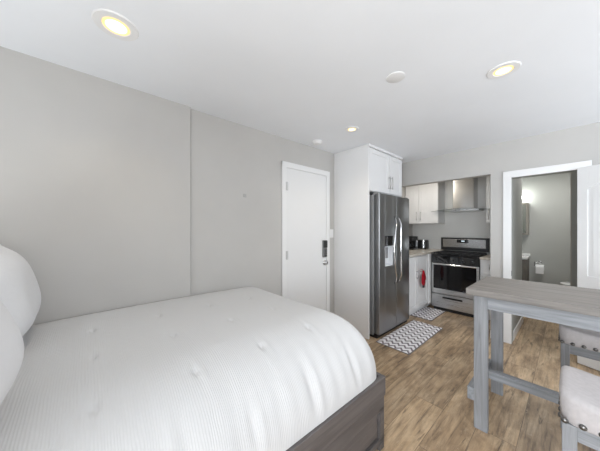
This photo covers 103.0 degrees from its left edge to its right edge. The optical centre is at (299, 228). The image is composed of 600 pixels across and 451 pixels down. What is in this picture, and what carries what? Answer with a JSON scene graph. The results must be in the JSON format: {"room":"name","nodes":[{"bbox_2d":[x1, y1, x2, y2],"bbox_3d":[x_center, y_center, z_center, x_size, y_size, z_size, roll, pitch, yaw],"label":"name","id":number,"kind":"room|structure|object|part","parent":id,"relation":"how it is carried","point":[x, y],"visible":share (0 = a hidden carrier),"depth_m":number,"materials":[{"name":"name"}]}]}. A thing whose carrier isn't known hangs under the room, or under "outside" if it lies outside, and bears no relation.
{"room":"studio apartment","nodes":[
{"label":"studio apartment","id":0,"kind":"room"},
{"bbox_2d":[0,46,412,324],"bbox_3d":[0.079,0.160,3.049,6.250,2.420,0.130,0,0,-41],"label":"wall","id":1,"kind":"structure","parent":0,"point":[113,195],"depth_m":1.77,"materials":[{"name":"grey paint"}]},
{"bbox_2d":[282,161,329,311],"bbox_3d":[0.098,0.296,3.006,0.813,2.148,0.019,0,0,-41],"label":"trim","id":2,"kind":"structure","parent":1,"relation":"attached to","point":[285,165],"depth_m":2.84,"materials":[{"name":"white wood"}]},
{"bbox_2d":[286,168,327,309],"bbox_3d":[0.107,0.324,2.987,0.701,2.068,0.058,0,0,-41],"label":"door","id":3,"kind":"structure","parent":1,"relation":"in","point":[307,244],"depth_m":2.99,"materials":[{"name":"white paint"}]},
{"bbox_2d":[0,0,599,162],"bbox_3d":[1.043,-1.100,1.086,9.800,0.100,4.350,0,0,-41],"label":"ceiling","id":4,"kind":"structure","parent":0,"point":[300,71],"depth_m":1.49,"materials":[{"name":"white paint"}]},
{"bbox_2d":[91,8,138,40],"bbox_3d":[-0.952,-1.047,1.235,0.196,0.006,0.196,0,0,-41],"label":"recessed light","id":5,"kind":"object","parent":4,"relation":"in","point":[113,27],"visible":1,"depth_m":1.22,"materials":[{"name":"white plastic"}]},
{"bbox_2d":[105,19,126,33],"bbox_3d":[-0.952,-1.047,1.235,0.092,0.005,0.092,0,0,43],"label":"diffuser","id":6,"kind":"object","parent":5,"relation":"attached to","point":[115,26],"depth_m":1.23,"materials":[{"name":"beige plastic"}]},
{"bbox_2d":[312,140,322,144],"bbox_3d":[0.210,-1.033,2.877,0.124,0.034,0.124,0,0,-41],"label":"smoke detector","id":7,"kind":"object","parent":4,"relation":"attached to","point":[315,142],"visible":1,"depth_m":2.84,"materials":[{"name":"white plastic"}]},
{"bbox_2d":[345,126,358,131],"bbox_3d":[0.547,-1.047,2.516,0.144,0.006,0.144,0,0,-41],"label":"recessed light","id":8,"kind":"object","parent":4,"relation":"in","point":[351,128],"visible":1,"depth_m":2.51,"materials":[{"name":"white plastic"}]},
{"bbox_2d":[386,71,404,82],"bbox_3d":[0.663,-1.047,1.655,0.124,0.006,0.124,0,0,-41],"label":"cover plate","id":9,"kind":"object","parent":4,"relation":"attached to","point":[394,77],"visible":1,"depth_m":1.65,"materials":[{"name":"white plastic"}]},
{"bbox_2d":[486,61,520,78],"bbox_3d":[1.347,-1.047,1.580,0.176,0.006,0.176,0,0,-41],"label":"recessed light","id":10,"kind":"object","parent":4,"relation":"in","point":[504,69],"visible":1,"depth_m":1.57,"materials":[{"name":"white plastic"}]},
{"bbox_2d":[495,67,511,74],"bbox_3d":[1.347,-1.047,1.580,0.083,0.005,0.083,0,0,20],"label":"diffuser","id":11,"kind":"object","parent":10,"relation":"attached to","point":[502,70],"depth_m":1.58,"materials":[{"name":"beige plastic"}]},
{"bbox_2d":[413,176,490,253],"bbox_3d":[2.958,0.160,4.433,0.100,2.420,1.660,0,0,-41],"label":"wall","id":12,"kind":"structure","parent":0,"point":[457,224],"depth_m":4.41,"materials":[{"name":"paint"}]},
{"bbox_2d":[406,182,444,223],"bbox_3d":[2.428,-0.572,4.668,0.382,0.953,0.605,0,0,-41],"label":"upper cabinet","id":13,"kind":"object","parent":12,"relation":"attached to","point":[424,199],"visible":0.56,"depth_m":4.52,"materials":[{"name":"white paint"}]},
{"bbox_3d":[2.207,-0.560,4.695,0.020,0.920,0.254,0,0,-41],"label":"door","id":14,"kind":"part","parent":13,"relation":"part of","materials":[{"name":"white paint"}]},
{"bbox_3d":[2.405,-0.560,4.470,0.020,0.920,0.334,0,0,-41],"label":"door","id":15,"kind":"part","parent":13,"relation":"part of","materials":[{"name":"white paint"}]},
{"bbox_2d":[432,177,487,211],"bbox_3d":[2.812,-0.675,4.158,0.478,0.746,0.890,0,0,-41],"label":"range hood","id":16,"kind":"object","parent":12,"relation":"attached to","point":[465,191],"visible":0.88,"depth_m":4.11,"materials":[{"name":"silver metal"}]},
{"bbox_2d":[445,209,483,211],"bbox_3d":[2.869,-0.317,4.169,0.378,0.030,0.490,0,0,-41],"label":"hood","id":17,"kind":"object","parent":16,"relation":"attached to","point":[451,210],"depth_m":4.07,"materials":[{"name":"silver metal"}]},
{"bbox_2d":[486,176,490,222],"bbox_3d":[3.167,-0.569,3.829,0.382,0.958,0.228,0,0,-41],"label":"upper cabinet","id":18,"kind":"object","parent":12,"relation":"attached to","point":[488,178],"visible":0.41,"depth_m":3.79,"materials":[{"name":"white paint"}]},
{"bbox_2d":[364,304,599,450],"bbox_3d":[1.043,1.420,1.086,9.800,0.100,4.350,0,0,-41],"label":"floor","id":19,"kind":"structure","parent":0,"point":[427,407],"depth_m":2.01,"materials":[{"name":"brown wood"}]},
{"bbox_2d":[286,372,384,450],"bbox_3d":[-0.695,0.795,1.339,2.067,1.150,1.392,0,0,-41],"label":"frame","id":20,"kind":"object","parent":19,"relation":"on","point":[358,425],"visible":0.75,"depth_m":1.30,"materials":[{"name":"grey wood"}]},
{"bbox_2d":[0,287,375,450],"bbox_3d":[-0.673,0.899,1.369,2.021,0.677,1.382,0,0,-41],"label":"duvet","id":21,"kind":"object","parent":20,"relation":"on","point":[244,368],"visible":0.99,"depth_m":1.04,"materials":[{"name":"white fabric"}]},
{"bbox_2d":[0,300,23,404],"bbox_3d":[-0.893,0.310,0.533,0.342,0.509,0.706,0,0,-41],"label":"pillow","id":22,"kind":"object","parent":21,"relation":"on","point":[11,340],"visible":1,"depth_m":0.64,"materials":[{"name":"white fabric"}]},
{"bbox_2d":[0,245,40,336],"bbox_3d":[-1.470,0.320,1.144,0.290,0.513,0.663,0,0,-41],"label":"pillow","id":23,"kind":"object","parent":21,"relation":"on","point":[20,293],"visible":0.88,"depth_m":1.09,"materials":[{"name":"white fabric"}]},
{"bbox_3d":[-0.235,1.192,0.853,2.015,0.295,0.035,0,0,-41],"label":"panel","id":24,"kind":"part","parent":20,"relation":"part of","materials":[{"name":"grey wood"}]},
{"bbox_3d":[0.240,1.220,1.274,0.621,0.145,0.015,0,0,-41],"label":"drawer","id":25,"kind":"part","parent":20,"relation":"part of","materials":[{"name":"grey wood"}]},
{"bbox_3d":[0.493,1.350,1.498,0.050,0.040,0.050,0,0,-41],"label":"leg","id":26,"kind":"part","parent":20,"relation":"part of","materials":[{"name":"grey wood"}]},
{"bbox_2d":[334,143,402,339],"bbox_3d":[1.037,0.161,3.456,0.978,2.419,0.585,0,0,-41],"label":"tall cabinet","id":27,"kind":"object","parent":19,"relation":"on","point":[360,172],"visible":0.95,"depth_m":3.14,"materials":[{"name":"white paint"}]},
{"bbox_3d":[0.672,0.175,3.156,0.022,2.390,0.551,0,0,-41],"label":"panel","id":28,"kind":"part","parent":27,"relation":"part of","materials":[{"name":"white paint"}]},
{"bbox_3d":[0.996,-1.034,3.436,0.890,0.031,0.561,0,0,-41],"label":"crown","id":29,"kind":"part","parent":27,"relation":"part of","materials":[{"name":"white paint"}]},
{"bbox_3d":[1.040,-0.742,3.126,0.482,0.527,0.020,0,0,-41],"label":"door","id":30,"kind":"part","parent":27,"relation":"part of","materials":[{"name":"white paint"}]},
{"bbox_3d":[1.362,-0.742,3.409,0.363,0.527,0.020,0,0,-41],"label":"door","id":31,"kind":"part","parent":27,"relation":"part of","materials":[{"name":"white paint"}]},
{"bbox_2d":[369,192,408,338],"bbox_3d":[1.117,0.458,3.417,0.854,1.825,0.650,0,0,-41],"label":"refrigerator","id":32,"kind":"object","parent":19,"relation":"on","point":[388,214],"visible":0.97,"depth_m":3.08,"materials":[{"name":"grey metal"}]},
{"bbox_2d":[375,193,396,334],"bbox_3d":[1.145,0.443,3.098,0.434,1.765,0.136,0,0,-41],"label":"freezer","id":33,"kind":"object","parent":32,"relation":"in","point":[385,205],"depth_m":3.05,"materials":[{"name":"silver metal"}]},
{"bbox_3d":[1.354,0.287,3.243,0.031,0.917,0.082,0,0,-23],"label":"handle","id":34,"kind":"part","parent":32,"relation":"part of","materials":[{"name":"silver metal"}]},
{"bbox_3d":[1.439,0.443,3.401,0.392,1.765,0.070,0,0,-41],"label":"door","id":35,"kind":"part","parent":32,"relation":"part of","materials":[{"name":"silver metal"}]},
{"bbox_2d":[376,320,442,354],"bbox_3d":[1.435,1.365,3.071,1.035,0.009,0.400,0,0,-41],"label":"chevron rug","id":36,"kind":"object","parent":19,"relation":"on","point":[406,339],"visible":1,"depth_m":3.01,"materials":[{"name":"white fabric"}]},
{"bbox_2d":[409,253,433,315],"bbox_3d":[1.994,0.901,4.268,1.524,0.938,0.632,0,0,-41],"label":"base cabinet","id":37,"kind":"object","parent":19,"relation":"on","point":[419,297],"visible":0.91,"depth_m":3.84,"materials":[{"name":"white paint"}]},
{"bbox_3d":[1.722,0.851,3.664,0.306,0.815,0.020,0,0,-41],"label":"door","id":38,"kind":"part","parent":37,"relation":"part of","materials":[{"name":"white paint"}]},
{"bbox_3d":[2.004,0.851,3.913,0.429,0.815,0.020,0,0,-41],"label":"door","id":39,"kind":"part","parent":37,"relation":"part of","materials":[{"name":"white paint"}]},
{"bbox_2d":[421,270,425,287],"bbox_3d":[1.969,0.790,3.809,0.139,0.296,0.041,0,0,-41],"label":"oven mitt","id":40,"kind":"object","parent":37,"relation":"hanging from","point":[423,279],"visible":1,"depth_m":3.78,"materials":[{"name":"red fabric"}]},
{"bbox_2d":[409,248,442,257],"bbox_3d":[1.995,0.414,4.280,1.542,0.033,0.614,0,0,-41],"label":"countertop","id":41,"kind":"structure","parent":37,"relation":"on","point":[418,252],"depth_m":4.15,"materials":[{"name":"beige stone"}]},
{"bbox_2d":[409,236,417,249],"bbox_3d":[2.133,0.273,4.582,0.220,0.250,0.166,0,0,-41],"label":"coffee maker","id":42,"kind":"object","parent":41,"relation":"on","point":[413,240],"visible":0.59,"depth_m":4.51,"materials":[{"name":"black plastic"}]},
{"bbox_2d":[418,240,428,248],"bbox_3d":[2.404,0.310,4.710,0.168,0.176,0.212,0,0,-41],"label":"toaster","id":43,"kind":"object","parent":41,"relation":"on","point":[422,244],"visible":0.8,"depth_m":4.63,"materials":[{"name":"silver metal"}]},
{"bbox_2d":[411,307,445,320],"bbox_3d":[2.071,1.365,3.847,0.615,0.009,0.312,0,0,-41],"label":"chevron rug","id":44,"kind":"object","parent":19,"relation":"on","point":[427,313],"visible":1,"depth_m":3.82,"materials":[{"name":"white fabric"}]},
{"bbox_2d":[431,237,489,317],"bbox_3d":[2.698,0.767,4.068,0.752,1.205,0.721,0,0,-41],"label":"range","id":45,"kind":"object","parent":19,"relation":"on","point":[453,272],"visible":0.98,"depth_m":3.90,"materials":[{"name":"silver metal"}]},
{"bbox_3d":[2.462,1.143,3.860,0.022,0.030,0.285,0,0,-41],"label":"drawer handle","id":46,"kind":"part","parent":45,"relation":"part of","materials":[{"name":"black plastic"}]},
{"bbox_3d":[2.491,1.205,3.855,0.036,0.220,0.666,0,0,-41],"label":"drawer","id":47,"kind":"part","parent":45,"relation":"part of","materials":[{"name":"silver metal"}]},
{"bbox_3d":[2.456,0.588,3.825,0.067,0.027,0.626,0,0,-41],"label":"oven handle","id":48,"kind":"part","parent":45,"relation":"part of","materials":[{"name":"silver metal"}]},
{"bbox_3d":[2.491,0.835,3.855,0.036,0.500,0.666,0,0,-41],"label":"oven door","id":49,"kind":"part","parent":45,"relation":"part of","materials":[{"name":"black glass"}]},
{"bbox_3d":[2.496,0.515,3.860,0.050,0.120,0.666,0,0,-41],"label":"control panel","id":50,"kind":"part","parent":45,"relation":"part of","materials":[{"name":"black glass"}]},
{"bbox_2d":[432,253,488,258],"bbox_3d":[2.716,0.446,4.051,0.608,0.028,0.668,0,0,-41],"label":"cooktop","id":51,"kind":"object","parent":45,"relation":"in","point":[436,255],"depth_m":3.87,"materials":[{"name":"black glass"}]},
{"bbox_3d":[2.902,0.225,4.257,0.008,0.060,0.180,0,0,-41],"label":"clock panel","id":52,"kind":"part","parent":45,"relation":"part of","materials":[{"name":"black glass"}]},
{"bbox_3d":[2.911,0.266,4.256,0.008,0.148,0.651,0,0,-41],"label":"backguard panel","id":53,"kind":"part","parent":45,"relation":"part of","materials":[{"name":"silver metal"}]},
{"bbox_2d":[480,259,490,319],"bbox_3d":[3.034,0.917,3.723,0.684,0.905,0.237,0,0,-41],"label":"base cabinet","id":54,"kind":"object","parent":19,"relation":"on","point":[485,265],"visible":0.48,"depth_m":3.56,"materials":[{"name":"white paint"}]},
{"bbox_2d":[480,254,490,259],"bbox_3d":[3.044,0.447,3.729,0.698,0.034,0.241,0,0,-41],"label":"countertop","id":55,"kind":"structure","parent":54,"relation":"on","point":[486,257],"depth_m":3.56,"materials":[{"name":"beige stone"}]},
{"bbox_3d":[2.806,0.579,3.521,0.020,0.213,0.232,0,0,-41],"label":"drawer","id":56,"kind":"part","parent":54,"relation":"part of","materials":[{"name":"white paint"}]},
{"bbox_3d":[2.806,0.977,3.521,0.020,0.563,0.232,0,0,-41],"label":"door","id":57,"kind":"part","parent":54,"relation":"part of","materials":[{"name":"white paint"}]},
{"bbox_2d":[522,253,529,280],"bbox_3d":[3.959,0.834,4.528,0.468,1.072,0.562,0,0,-41],"label":"bathroom vanity","id":58,"kind":"object","parent":19,"relation":"on","point":[525,256],"visible":0.25,"depth_m":4.22,"materials":[{"name":"grey wood"}]},
{"bbox_3d":[3.886,0.912,4.289,0.018,0.715,0.260,0,0,-41],"label":"door","id":59,"kind":"part","parent":58,"relation":"part of","materials":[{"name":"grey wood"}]},
{"bbox_2d":[522,253,529,259],"bbox_3d":[3.959,0.504,4.528,0.468,0.079,0.562,0,0,-41],"label":"sink","id":60,"kind":"object","parent":58,"relation":"in","point":[525,256],"depth_m":4.34,"materials":[{"name":"white ceramic"}]},
{"bbox_2d":[466,276,599,432],"bbox_3d":[1.861,0.891,1.329,0.630,0.958,1.434,0,0,-41],"label":"table","id":61,"kind":"object","parent":19,"relation":"on","point":[579,307],"visible":1,"depth_m":1.60,"materials":[{"name":"grey wood"}]},
{"bbox_3d":[1.402,1.151,1.853,0.555,0.087,0.040,0,0,-41],"label":"rail","id":62,"kind":"part","parent":61,"relation":"part of","materials":[{"name":"grey wood"}]},
{"bbox_3d":[1.239,0.913,1.632,0.038,0.914,0.076,0,0,-41],"label":"leg","id":63,"kind":"part","parent":61,"relation":"part of","materials":[{"name":"grey wood"}]},
{"bbox_3d":[1.643,0.913,1.988,0.038,0.914,0.076,0,0,-41],"label":"leg","id":64,"kind":"part","parent":61,"relation":"part of","materials":[{"name":"grey wood"}]},
{"bbox_2d":[560,282,569,285],"bbox_3d":[4.631,0.963,3.729,0.440,0.815,0.770,0,0,-41],"label":"toilet","id":65,"kind":"object","parent":19,"relation":"on","point":[561,283],"visible":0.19,"depth_m":3.91,"materials":[{"name":"white ceramic"}]},
{"bbox_2d":[558,365,599,450],"bbox_3d":[1.340,1.019,0.914,0.363,0.702,0.473,0,0,-41],"label":"counter stool","id":66,"kind":"object","parent":19,"relation":"on","point":[579,390],"visible":1,"depth_m":0.96,"materials":[{"name":"fabric"}]},
{"bbox_3d":[1.095,1.077,0.969,0.042,0.585,0.042,0,0,-41],"label":"leg","id":67,"kind":"part","parent":66,"relation":"part of","materials":[{"name":"grey wood"}]},
{"bbox_3d":[1.228,0.815,0.815,0.022,0.060,0.364,0,0,-41],"label":"seat rail","id":68,"kind":"part","parent":66,"relation":"part of","materials":[{"name":"grey wood"}]},
{"bbox_2d":[558,324,599,427],"bbox_3d":[2.064,1.019,1.582,0.363,0.702,0.473,0,0,-41],"label":"counter stool","id":69,"kind":"object","parent":19,"relation":"on","point":[581,342],"visible":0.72,"depth_m":1.59,"materials":[{"name":"grey wood"}]},
{"bbox_3d":[1.819,1.077,1.637,0.042,0.585,0.042,0,0,-41],"label":"leg","id":70,"kind":"part","parent":69,"relation":"part of","materials":[{"name":"grey wood"}]},
{"bbox_3d":[2.064,0.726,1.582,0.350,0.117,0.466,0,0,-41],"label":"seat","id":71,"kind":"part","parent":69,"relation":"part of","materials":[{"name":"fabric"}]},
{"bbox_3d":[1.952,0.815,1.483,0.022,0.060,0.364,0,0,-41],"label":"seat rail","id":72,"kind":"part","parent":69,"relation":"part of","materials":[{"name":"grey wood"}]},
{"bbox_2d":[402,122,599,277],"bbox_3d":[2.785,0.160,2.621,0.115,2.420,4.150,0,0,-41],"label":"wall","id":73,"kind":"structure","parent":0,"point":[580,143],"depth_m":2.92,"materials":[{"name":"grey paint"}]},
{"bbox_2d":[503,160,591,343],"bbox_3d":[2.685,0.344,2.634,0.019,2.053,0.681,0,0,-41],"label":"trim","id":74,"kind":"structure","parent":73,"relation":"attached to","point":[507,176],"depth_m":2.84,"materials":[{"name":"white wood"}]},
{"bbox_2d":[577,164,599,370],"bbox_3d":[2.921,0.372,2.146,0.171,1.975,0.611,0,0,-18],"label":"door","id":75,"kind":"structure","parent":73,"relation":"in","point":[588,177],"depth_m":2.35,"materials":[{"name":"white paint"}]},
{"bbox_2d":[513,178,521,329],"bbox_3d":[3.239,0.160,3.966,0.639,2.420,2.436,0,0,25],"label":"wall","id":76,"kind":"structure","parent":0,"point":[517,183],"depth_m":3.21,"materials":[{"name":"grey paint"}]},
{"bbox_2d":[513,316,522,340],"bbox_3d":[3.074,1.320,3.382,1.316,0.100,0.090,0,0,-41],"label":"baseboard","id":77,"kind":"structure","parent":76,"relation":"attached to","point":[515,331],"depth_m":3.13,"materials":[{"name":"white wood"}]},
{"bbox_2d":[522,173,569,284],"bbox_3d":[4.672,0.160,4.151,0.100,2.420,2.450,0,0,-41],"label":"wall","id":78,"kind":"structure","parent":0,"point":[547,241],"depth_m":4.30,"materials":[{"name":"grey paint"}]},
{"bbox_2d":[522,203,528,234],"bbox_3d":[4.086,-0.180,4.629,0.144,0.590,0.518,0,0,-41],"label":"mirror","id":79,"kind":"object","parent":78,"relation":"attached to","point":[525,206],"visible":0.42,"depth_m":4.42,"materials":[{"name":"grey"}]},
{"bbox_2d":[522,205,525,232],"bbox_3d":[4.034,-0.180,4.585,0.008,0.530,0.455,0,0,-41],"label":"mirror glass","id":80,"kind":"object","parent":79,"relation":"attached to","point":[523,206],"depth_m":4.43,"materials":[{"name":"white"}]},
{"bbox_2d":[572,172,576,286],"bbox_3d":[4.176,0.160,2.931,2.428,2.420,0.922,0,0,-2],"label":"wall","id":81,"kind":"structure","parent":0,"point":[574,174],"depth_m":3.28,"materials":[{"name":"grey paint"}]},
{"bbox_2d":[570,172,571,285],"bbox_3d":[3.799,0.160,3.343,0.128,2.420,0.012,0,0,-41],"label":"trim","id":82,"kind":"structure","parent":81,"relation":"attached to","point":[570,172],"depth_m":3.30,"materials":[{"name":"beige wood"}]},
{"bbox_3d":[4.381,0.642,4.359,0.062,0.106,0.147,0,0,-41],"label":"toilet paper holder","id":83,"kind":"object","parent":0,"visible":0},
{"bbox_2d":[536,264,543,273],"bbox_3d":[4.365,0.735,4.340,0.113,0.161,0.104,0,0,-41],"label":"toilet paper roll","id":84,"kind":"object","parent":83,"relation":"hanging from","point":[539,268],"visible":1,"depth_m":4.30,"materials":[{"name":"white paper"}]}
]}

